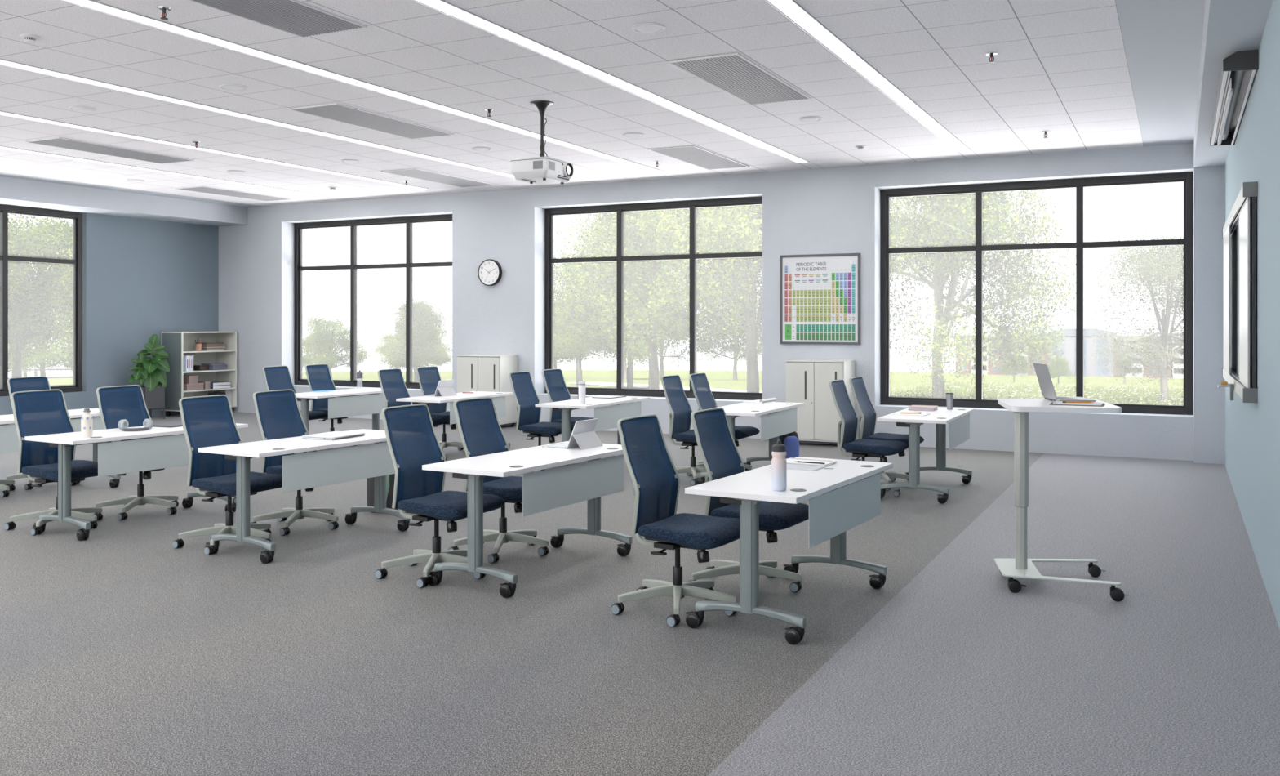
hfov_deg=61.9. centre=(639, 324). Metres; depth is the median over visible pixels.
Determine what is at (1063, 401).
pencil
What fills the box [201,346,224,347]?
magazine
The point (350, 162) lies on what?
grille
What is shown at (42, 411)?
chair
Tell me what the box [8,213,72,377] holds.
tree
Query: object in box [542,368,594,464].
chair
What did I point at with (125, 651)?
floor
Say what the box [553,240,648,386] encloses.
tree
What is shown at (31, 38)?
smoke detector
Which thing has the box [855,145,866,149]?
smoke detector
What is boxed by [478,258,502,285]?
wall clock
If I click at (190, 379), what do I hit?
gift box
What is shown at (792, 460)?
notepad
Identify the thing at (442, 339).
tree
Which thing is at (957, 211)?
tree
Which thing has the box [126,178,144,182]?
ceiling speaker
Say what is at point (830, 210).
wall
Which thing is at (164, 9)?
sprinkler head
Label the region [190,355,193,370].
book
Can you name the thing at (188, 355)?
book
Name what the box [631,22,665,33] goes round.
ceiling speaker
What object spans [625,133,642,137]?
grille
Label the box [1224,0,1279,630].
wall
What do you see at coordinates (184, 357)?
book
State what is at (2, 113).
recessed light
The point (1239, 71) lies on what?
projector screen
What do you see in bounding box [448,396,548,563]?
chair
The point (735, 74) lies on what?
ceiling vent
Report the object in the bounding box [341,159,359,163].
ceiling speaker
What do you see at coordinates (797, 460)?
pencil
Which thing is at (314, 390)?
folder
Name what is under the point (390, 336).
tree
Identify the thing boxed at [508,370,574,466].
chair
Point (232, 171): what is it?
grille
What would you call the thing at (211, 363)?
binder
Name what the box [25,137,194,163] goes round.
ceiling vent
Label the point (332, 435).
laptop
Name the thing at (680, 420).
chair
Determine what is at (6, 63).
recessed light
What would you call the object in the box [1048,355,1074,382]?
tree
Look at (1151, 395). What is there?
meadow grass
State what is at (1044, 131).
sprinkler head
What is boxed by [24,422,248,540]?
table
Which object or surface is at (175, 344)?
bookcase
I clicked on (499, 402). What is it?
table
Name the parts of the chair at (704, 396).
leg, frame, backrest, tension knob, seat, leg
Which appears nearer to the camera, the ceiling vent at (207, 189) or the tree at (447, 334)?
the ceiling vent at (207, 189)
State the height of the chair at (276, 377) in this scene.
1.055 m
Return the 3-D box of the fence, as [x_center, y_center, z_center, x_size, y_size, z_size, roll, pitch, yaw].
[-29.609,2.981,52.334,0.100,2.041,28.900,0,0,27]
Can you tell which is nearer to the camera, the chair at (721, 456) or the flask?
the chair at (721, 456)
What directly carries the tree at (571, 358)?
on the lawn at (716, 379)
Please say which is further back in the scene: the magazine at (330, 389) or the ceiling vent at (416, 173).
the ceiling vent at (416, 173)
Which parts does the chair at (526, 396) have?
frame, backrest, seat, tension knob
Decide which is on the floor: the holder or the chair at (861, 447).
the chair at (861, 447)
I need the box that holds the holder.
[1217,382,1233,399]
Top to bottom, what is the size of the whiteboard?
1.455 m
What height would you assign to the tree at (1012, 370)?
3.937 m
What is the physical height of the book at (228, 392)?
0.274 m
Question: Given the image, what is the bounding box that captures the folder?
[311,390,335,391]
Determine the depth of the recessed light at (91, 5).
8.80 m
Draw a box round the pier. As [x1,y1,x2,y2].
[1193,165,1224,463]
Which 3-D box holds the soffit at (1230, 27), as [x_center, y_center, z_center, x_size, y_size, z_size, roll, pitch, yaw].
[2.731,-1.944,4.726,0.308,0.309,16.900,0,0,27]
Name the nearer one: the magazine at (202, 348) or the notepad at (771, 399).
the notepad at (771, 399)
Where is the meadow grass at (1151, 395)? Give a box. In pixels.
[889,379,1183,404]
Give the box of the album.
[193,364,208,370]
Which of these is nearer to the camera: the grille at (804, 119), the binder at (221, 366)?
the grille at (804, 119)
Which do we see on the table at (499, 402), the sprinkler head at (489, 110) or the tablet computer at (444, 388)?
the tablet computer at (444, 388)
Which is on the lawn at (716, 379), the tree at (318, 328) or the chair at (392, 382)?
the tree at (318, 328)
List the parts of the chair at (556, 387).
frame, backrest, seat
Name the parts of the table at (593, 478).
modesty panel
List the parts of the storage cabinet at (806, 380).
door, recessed pull, rail, door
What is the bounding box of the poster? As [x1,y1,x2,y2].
[779,253,860,344]
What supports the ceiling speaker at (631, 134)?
attached to the ceiling
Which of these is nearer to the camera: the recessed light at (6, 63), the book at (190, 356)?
the recessed light at (6, 63)
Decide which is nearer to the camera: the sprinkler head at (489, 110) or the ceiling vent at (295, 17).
the ceiling vent at (295, 17)
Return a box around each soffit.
[0,176,248,226]
[1193,0,1272,167]
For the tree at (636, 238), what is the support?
on the lawn at (716, 379)
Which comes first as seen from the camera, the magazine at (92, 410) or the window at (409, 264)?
the magazine at (92, 410)
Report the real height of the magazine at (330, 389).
0.006 m
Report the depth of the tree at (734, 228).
33.09 m
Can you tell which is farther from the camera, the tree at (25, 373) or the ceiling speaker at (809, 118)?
the tree at (25, 373)
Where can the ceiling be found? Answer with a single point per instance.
(1060, 68)
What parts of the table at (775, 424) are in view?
modesty panel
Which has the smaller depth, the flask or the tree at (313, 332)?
the flask
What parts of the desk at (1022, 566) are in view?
plate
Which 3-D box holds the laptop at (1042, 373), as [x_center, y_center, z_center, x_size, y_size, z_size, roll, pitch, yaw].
[2.618,0.352,6.596,0.294,0.225,0.300,0,0,6]
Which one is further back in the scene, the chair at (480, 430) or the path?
the path
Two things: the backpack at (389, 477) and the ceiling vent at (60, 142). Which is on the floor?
the backpack at (389, 477)
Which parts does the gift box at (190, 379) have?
lid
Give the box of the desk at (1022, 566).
[994,398,1128,601]
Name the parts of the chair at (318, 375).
seat, backrest, frame, tension knob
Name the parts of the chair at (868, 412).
frame, backrest, leg, seat, leg, tension knob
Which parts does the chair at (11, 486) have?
leg, leg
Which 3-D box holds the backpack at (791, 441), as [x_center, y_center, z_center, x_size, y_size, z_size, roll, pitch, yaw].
[1.591,1.343,11.614,0.254,0.456,0.244,0,0,-21]
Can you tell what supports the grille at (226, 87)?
attached to the ceiling speaker at (226, 86)
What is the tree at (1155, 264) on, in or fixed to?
on the lawn at (716, 379)
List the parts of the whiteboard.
panel frame, writing panel, panel frame, rail, rail, writing panel, panel, panel frame, post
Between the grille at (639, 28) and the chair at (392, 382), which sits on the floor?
the chair at (392, 382)
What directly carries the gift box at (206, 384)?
on the bookcase
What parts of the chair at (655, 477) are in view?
leg, frame, backrest, leg, height lever, leg, seat, leg, tension knob, leg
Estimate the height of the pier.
3.361 m
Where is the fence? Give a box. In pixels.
[8,368,72,386]
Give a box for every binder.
[200,362,225,364]
[208,364,227,369]
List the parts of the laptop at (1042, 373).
lid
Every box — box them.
[183,352,195,354]
[183,374,198,383]
[183,382,204,390]
[198,381,210,389]
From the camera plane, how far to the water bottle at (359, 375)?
13.86 m
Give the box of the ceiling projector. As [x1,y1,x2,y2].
[510,100,573,184]
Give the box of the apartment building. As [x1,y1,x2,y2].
[951,328,1183,377]
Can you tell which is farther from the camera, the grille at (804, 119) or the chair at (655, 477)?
the grille at (804, 119)
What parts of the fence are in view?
post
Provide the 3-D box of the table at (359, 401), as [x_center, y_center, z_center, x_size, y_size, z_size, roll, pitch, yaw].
[-3.733,1.201,13.305,0.656,0.740,1.524,0,0,26]
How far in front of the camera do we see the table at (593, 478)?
6.54 m
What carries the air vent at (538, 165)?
attached to the ceiling projector
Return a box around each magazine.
[67,408,99,412]
[195,342,223,344]
[201,343,225,345]
[201,345,223,346]
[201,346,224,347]
[201,348,224,350]
[309,389,350,392]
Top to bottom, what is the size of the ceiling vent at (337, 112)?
0.012 m
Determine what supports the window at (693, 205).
in the wall at (830, 210)
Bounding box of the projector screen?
[1209,49,1258,145]
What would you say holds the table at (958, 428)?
on the floor
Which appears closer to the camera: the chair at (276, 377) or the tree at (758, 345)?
the chair at (276, 377)
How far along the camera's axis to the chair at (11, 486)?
9.98 m
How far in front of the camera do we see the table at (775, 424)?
10.70 m
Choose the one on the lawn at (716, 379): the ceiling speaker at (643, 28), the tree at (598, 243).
the tree at (598, 243)
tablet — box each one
[591,395,626,398]
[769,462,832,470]
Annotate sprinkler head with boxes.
[156,6,171,19]
[191,141,200,147]
[484,108,493,116]
[985,52,997,62]
[1041,130,1049,137]
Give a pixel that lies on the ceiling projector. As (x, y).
(541, 170)
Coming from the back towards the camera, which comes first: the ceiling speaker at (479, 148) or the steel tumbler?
the ceiling speaker at (479, 148)
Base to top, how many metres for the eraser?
0.022 m
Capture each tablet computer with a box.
[420,379,457,396]
[541,417,602,448]
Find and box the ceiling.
[0,0,1205,207]
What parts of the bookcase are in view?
panel, shelf, shelf, shelf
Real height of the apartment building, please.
14.500 m
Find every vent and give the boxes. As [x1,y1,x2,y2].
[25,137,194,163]
[175,186,293,200]
[189,0,367,37]
[289,102,453,138]
[381,168,493,186]
[533,160,555,170]
[557,174,569,180]
[648,145,749,169]
[667,53,810,105]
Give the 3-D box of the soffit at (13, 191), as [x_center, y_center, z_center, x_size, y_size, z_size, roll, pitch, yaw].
[-11.149,-1.944,11.725,0.733,0.309,16.900,0,0,27]
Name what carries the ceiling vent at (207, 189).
in the ceiling
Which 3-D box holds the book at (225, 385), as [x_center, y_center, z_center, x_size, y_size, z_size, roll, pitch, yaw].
[-7.508,1.101,18.960,0.240,0.054,0.400,0,0,27]
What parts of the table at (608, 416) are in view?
modesty panel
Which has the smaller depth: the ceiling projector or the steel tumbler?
the ceiling projector
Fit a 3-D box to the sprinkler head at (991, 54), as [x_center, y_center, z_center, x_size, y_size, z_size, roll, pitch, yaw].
[2.724,-2.064,8.269,0.090,0.069,0.090,0,0,27]
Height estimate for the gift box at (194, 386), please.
0.117 m
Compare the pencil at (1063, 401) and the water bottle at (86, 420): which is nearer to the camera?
the pencil at (1063, 401)
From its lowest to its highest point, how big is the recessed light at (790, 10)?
0.012 m
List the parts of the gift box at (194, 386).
lid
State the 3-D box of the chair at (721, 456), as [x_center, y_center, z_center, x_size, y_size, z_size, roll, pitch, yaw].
[0.653,1.044,6.402,0.702,1.055,0.664,0,0,30]
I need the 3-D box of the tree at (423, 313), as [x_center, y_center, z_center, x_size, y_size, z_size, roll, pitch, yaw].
[-14.679,1.171,69.787,4.877,6.365,5.811,0,0,36]
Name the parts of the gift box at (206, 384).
lid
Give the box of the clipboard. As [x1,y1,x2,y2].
[1048,400,1105,406]
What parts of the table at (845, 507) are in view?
modesty panel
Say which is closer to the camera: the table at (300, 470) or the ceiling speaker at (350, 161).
the table at (300, 470)
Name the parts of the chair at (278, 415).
leg, seat, frame, backrest, leg, leg, tension knob, leg, leg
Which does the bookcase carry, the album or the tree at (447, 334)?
the album
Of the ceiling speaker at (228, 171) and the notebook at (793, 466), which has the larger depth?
the ceiling speaker at (228, 171)
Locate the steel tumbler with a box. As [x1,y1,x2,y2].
[946,388,953,408]
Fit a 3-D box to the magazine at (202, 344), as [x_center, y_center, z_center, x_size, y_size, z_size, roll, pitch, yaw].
[-7.606,0.353,18.930,0.252,0.019,0.397,0,0,27]
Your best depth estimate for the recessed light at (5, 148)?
14.46 m
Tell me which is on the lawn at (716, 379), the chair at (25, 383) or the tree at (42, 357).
the tree at (42, 357)
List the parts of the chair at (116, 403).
leg, backrest, frame, leg, tension knob, leg, leg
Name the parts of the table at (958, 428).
modesty panel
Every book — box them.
[183,355,188,371]
[184,357,186,371]
[188,355,190,371]
[190,355,191,371]
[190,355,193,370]
[208,391,225,395]
[209,381,231,385]
[209,384,230,388]
[216,389,231,404]
[908,404,937,410]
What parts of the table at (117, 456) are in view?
modesty panel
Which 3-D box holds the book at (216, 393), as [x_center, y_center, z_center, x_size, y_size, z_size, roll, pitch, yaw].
[-7.521,1.328,18.978,0.200,0.234,0.200,0,0,27]
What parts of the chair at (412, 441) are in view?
leg, frame, backrest, height lever, leg, leg, seat, tension knob, leg, leg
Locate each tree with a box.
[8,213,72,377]
[8,298,72,376]
[8,309,36,372]
[8,314,66,377]
[302,309,374,377]
[302,332,347,368]
[369,331,413,370]
[372,293,452,382]
[373,315,452,382]
[395,332,451,369]
[435,302,452,363]
[553,208,762,389]
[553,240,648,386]
[553,299,588,368]
[560,212,688,388]
[568,243,681,387]
[591,323,665,378]
[624,307,689,379]
[636,204,762,392]
[687,295,762,380]
[740,311,762,365]
[889,189,1084,398]
[998,351,1031,382]
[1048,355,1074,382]
[1086,224,1183,404]
[1110,353,1142,383]
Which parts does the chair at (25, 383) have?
leg, frame, backrest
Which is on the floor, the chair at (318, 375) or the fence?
the chair at (318, 375)
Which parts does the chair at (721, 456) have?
leg, frame, backrest, leg, seat, leg, tension knob, leg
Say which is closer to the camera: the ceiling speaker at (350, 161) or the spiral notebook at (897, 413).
the spiral notebook at (897, 413)
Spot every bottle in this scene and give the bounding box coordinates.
[80,408,93,436]
[356,368,363,378]
[771,440,786,490]
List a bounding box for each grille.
[71,107,93,111]
[129,179,142,182]
[222,85,244,90]
[229,170,243,173]
[342,160,357,163]
[473,147,489,151]
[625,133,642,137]
[635,25,662,32]
[800,117,820,121]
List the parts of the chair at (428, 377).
frame, backrest, seat, leg, tension knob, leg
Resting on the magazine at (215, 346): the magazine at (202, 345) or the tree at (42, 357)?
the magazine at (202, 345)
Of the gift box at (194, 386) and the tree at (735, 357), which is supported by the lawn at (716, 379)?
the tree at (735, 357)
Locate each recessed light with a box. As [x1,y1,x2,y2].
[0,58,515,178]
[0,111,428,189]
[0,146,328,196]
[57,0,666,173]
[409,0,808,163]
[762,0,970,151]
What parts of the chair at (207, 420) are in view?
leg, height lever, frame, backrest, leg, leg, tension knob, seat, leg, leg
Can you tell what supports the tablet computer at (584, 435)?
on the table at (593, 478)
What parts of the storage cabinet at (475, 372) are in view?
door, recessed pull, door, recessed pull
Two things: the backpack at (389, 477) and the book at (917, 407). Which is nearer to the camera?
the backpack at (389, 477)
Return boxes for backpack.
[366,473,399,512]
[777,431,799,457]
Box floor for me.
[0,411,1279,775]
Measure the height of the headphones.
0.086 m
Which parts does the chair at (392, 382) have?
frame, backrest, seat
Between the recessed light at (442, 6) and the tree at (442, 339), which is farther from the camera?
the tree at (442, 339)
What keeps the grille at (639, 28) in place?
attached to the ceiling speaker at (643, 28)
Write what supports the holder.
attached to the whiteboard
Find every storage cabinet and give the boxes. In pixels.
[457,354,517,426]
[785,359,854,444]
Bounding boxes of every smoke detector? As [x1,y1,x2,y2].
[19,34,39,43]
[328,186,337,190]
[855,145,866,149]
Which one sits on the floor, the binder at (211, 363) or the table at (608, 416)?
the table at (608, 416)
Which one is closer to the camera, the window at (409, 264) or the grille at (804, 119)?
the grille at (804, 119)
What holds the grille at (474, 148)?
attached to the ceiling speaker at (479, 148)
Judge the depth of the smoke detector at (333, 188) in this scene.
16.26 m
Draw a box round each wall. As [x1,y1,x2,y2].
[0,204,218,417]
[218,142,1193,460]
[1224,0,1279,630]
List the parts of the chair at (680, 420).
frame, backrest, leg, leg, seat, leg, leg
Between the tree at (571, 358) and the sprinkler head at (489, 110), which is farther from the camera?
the tree at (571, 358)
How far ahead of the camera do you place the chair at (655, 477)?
5.85 m
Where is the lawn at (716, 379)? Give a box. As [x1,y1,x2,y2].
[8,369,1183,396]
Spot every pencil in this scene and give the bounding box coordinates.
[795,460,825,463]
[1062,400,1093,402]
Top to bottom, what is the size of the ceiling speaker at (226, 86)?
0.022 m
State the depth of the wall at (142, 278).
17.88 m
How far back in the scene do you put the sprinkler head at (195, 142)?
12.25 m
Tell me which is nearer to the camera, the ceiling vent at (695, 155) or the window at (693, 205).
the ceiling vent at (695, 155)
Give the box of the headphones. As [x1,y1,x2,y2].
[118,418,153,431]
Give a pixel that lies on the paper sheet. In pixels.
(476, 392)
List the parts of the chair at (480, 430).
leg, frame, backrest, leg, leg, seat, tension knob, leg, leg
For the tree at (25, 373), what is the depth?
92.24 m
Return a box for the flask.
[577,380,585,404]
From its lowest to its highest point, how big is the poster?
1.206 m
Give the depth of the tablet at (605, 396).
12.24 m
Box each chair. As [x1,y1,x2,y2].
[0,479,15,497]
[4,375,76,489]
[4,389,102,535]
[90,384,178,519]
[172,394,282,555]
[250,389,338,535]
[262,365,327,451]
[305,364,356,446]
[374,403,504,587]
[377,368,444,426]
[416,365,465,453]
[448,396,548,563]
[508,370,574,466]
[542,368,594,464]
[610,413,739,626]
[660,374,706,485]
[686,372,759,475]
[688,407,808,596]
[826,378,907,496]
[848,376,924,490]
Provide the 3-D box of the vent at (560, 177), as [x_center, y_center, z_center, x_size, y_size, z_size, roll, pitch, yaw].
[-0.722,-1.392,10.101,0.018,0.026,0.208,0,0,27]
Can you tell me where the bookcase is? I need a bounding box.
[161,331,236,415]
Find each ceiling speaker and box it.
[68,106,96,111]
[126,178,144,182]
[218,84,248,90]
[226,169,245,173]
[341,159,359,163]
[471,146,491,151]
[622,132,644,137]
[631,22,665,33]
[798,115,822,121]
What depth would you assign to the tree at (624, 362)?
113.76 m
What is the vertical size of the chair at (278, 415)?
1.055 m
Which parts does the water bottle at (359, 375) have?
lid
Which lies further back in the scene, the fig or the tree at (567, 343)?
the tree at (567, 343)
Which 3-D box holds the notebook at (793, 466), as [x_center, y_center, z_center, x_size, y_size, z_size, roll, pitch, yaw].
[0.956,0.830,6.305,0.280,0.007,0.330,0,0,29]
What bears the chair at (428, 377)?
on the floor
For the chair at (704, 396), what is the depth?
11.26 m
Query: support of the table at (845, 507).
on the floor
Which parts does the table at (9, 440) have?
modesty panel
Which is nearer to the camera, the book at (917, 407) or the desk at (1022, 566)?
the desk at (1022, 566)
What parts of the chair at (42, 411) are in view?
leg, height lever, frame, backrest, leg, seat, leg, leg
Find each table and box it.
[0,408,120,487]
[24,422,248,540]
[198,428,410,563]
[295,387,385,450]
[395,391,513,461]
[422,440,632,597]
[535,395,649,470]
[684,456,893,644]
[695,401,804,484]
[876,407,974,503]
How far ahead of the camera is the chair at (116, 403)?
8.91 m
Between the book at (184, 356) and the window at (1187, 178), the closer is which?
the window at (1187, 178)
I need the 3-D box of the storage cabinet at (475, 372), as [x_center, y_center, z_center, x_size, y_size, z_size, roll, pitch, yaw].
[-2.359,1.018,16.471,0.809,1.107,0.486,0,0,27]
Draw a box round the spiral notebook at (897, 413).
[892,411,930,416]
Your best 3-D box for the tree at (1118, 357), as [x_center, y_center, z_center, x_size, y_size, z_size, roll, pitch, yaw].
[55.827,5.130,123.173,3.240,3.865,3.662,0,0,-42]
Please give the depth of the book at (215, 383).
18.91 m
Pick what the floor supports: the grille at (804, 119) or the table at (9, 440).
the table at (9, 440)
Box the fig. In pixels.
[128,333,169,418]
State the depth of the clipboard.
6.21 m
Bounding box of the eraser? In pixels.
[1221,381,1227,384]
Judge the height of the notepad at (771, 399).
0.042 m
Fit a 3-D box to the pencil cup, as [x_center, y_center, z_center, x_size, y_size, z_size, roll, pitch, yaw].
[-7.670,0.395,18.549,0.110,0.125,0.110,0,0,27]
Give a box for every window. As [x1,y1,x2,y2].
[0,204,82,395]
[294,213,452,388]
[545,196,762,399]
[880,172,1193,414]
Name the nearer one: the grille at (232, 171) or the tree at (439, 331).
the grille at (232, 171)
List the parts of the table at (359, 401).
modesty panel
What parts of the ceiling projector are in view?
len glass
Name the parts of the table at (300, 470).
modesty panel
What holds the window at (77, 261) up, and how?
in the wall at (142, 278)
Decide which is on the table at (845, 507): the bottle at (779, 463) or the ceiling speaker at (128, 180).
the bottle at (779, 463)
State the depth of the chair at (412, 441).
6.69 m
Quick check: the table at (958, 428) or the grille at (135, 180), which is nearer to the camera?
the table at (958, 428)
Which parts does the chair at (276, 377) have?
frame, backrest, seat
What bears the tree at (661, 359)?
on the lawn at (716, 379)
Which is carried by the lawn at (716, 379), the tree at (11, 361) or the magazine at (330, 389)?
the tree at (11, 361)
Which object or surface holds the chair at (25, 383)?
on the floor
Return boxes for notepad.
[743,397,776,403]
[786,457,836,465]
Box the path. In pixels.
[568,382,762,392]
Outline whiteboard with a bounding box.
[1222,181,1257,402]
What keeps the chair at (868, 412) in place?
on the floor
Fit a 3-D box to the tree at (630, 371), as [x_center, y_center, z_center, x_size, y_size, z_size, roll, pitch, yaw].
[-0.286,-1.321,51.294,6.204,10.374,6.347,0,0,12]
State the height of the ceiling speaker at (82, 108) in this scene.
0.022 m
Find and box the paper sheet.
[473,391,488,393]
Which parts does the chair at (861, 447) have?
backrest, frame, seat, tension knob, leg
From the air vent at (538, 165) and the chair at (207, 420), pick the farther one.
the air vent at (538, 165)
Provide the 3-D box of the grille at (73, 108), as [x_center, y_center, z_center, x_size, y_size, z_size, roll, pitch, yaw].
[-5.410,-2.086,10.365,0.200,0.018,0.200,0,0,27]
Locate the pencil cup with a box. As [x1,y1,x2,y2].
[195,343,201,351]
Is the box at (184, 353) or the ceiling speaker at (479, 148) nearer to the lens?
the ceiling speaker at (479, 148)
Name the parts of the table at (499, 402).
modesty panel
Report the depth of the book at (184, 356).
18.24 m
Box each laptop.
[152,421,182,427]
[302,431,365,439]
[1033,362,1095,401]
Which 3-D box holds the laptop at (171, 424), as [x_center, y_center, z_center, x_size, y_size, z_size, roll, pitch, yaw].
[-3.874,0.827,8.863,0.300,0.014,0.330,0,0,24]
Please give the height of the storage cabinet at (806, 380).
1.107 m
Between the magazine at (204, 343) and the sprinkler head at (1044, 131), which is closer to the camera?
the sprinkler head at (1044, 131)

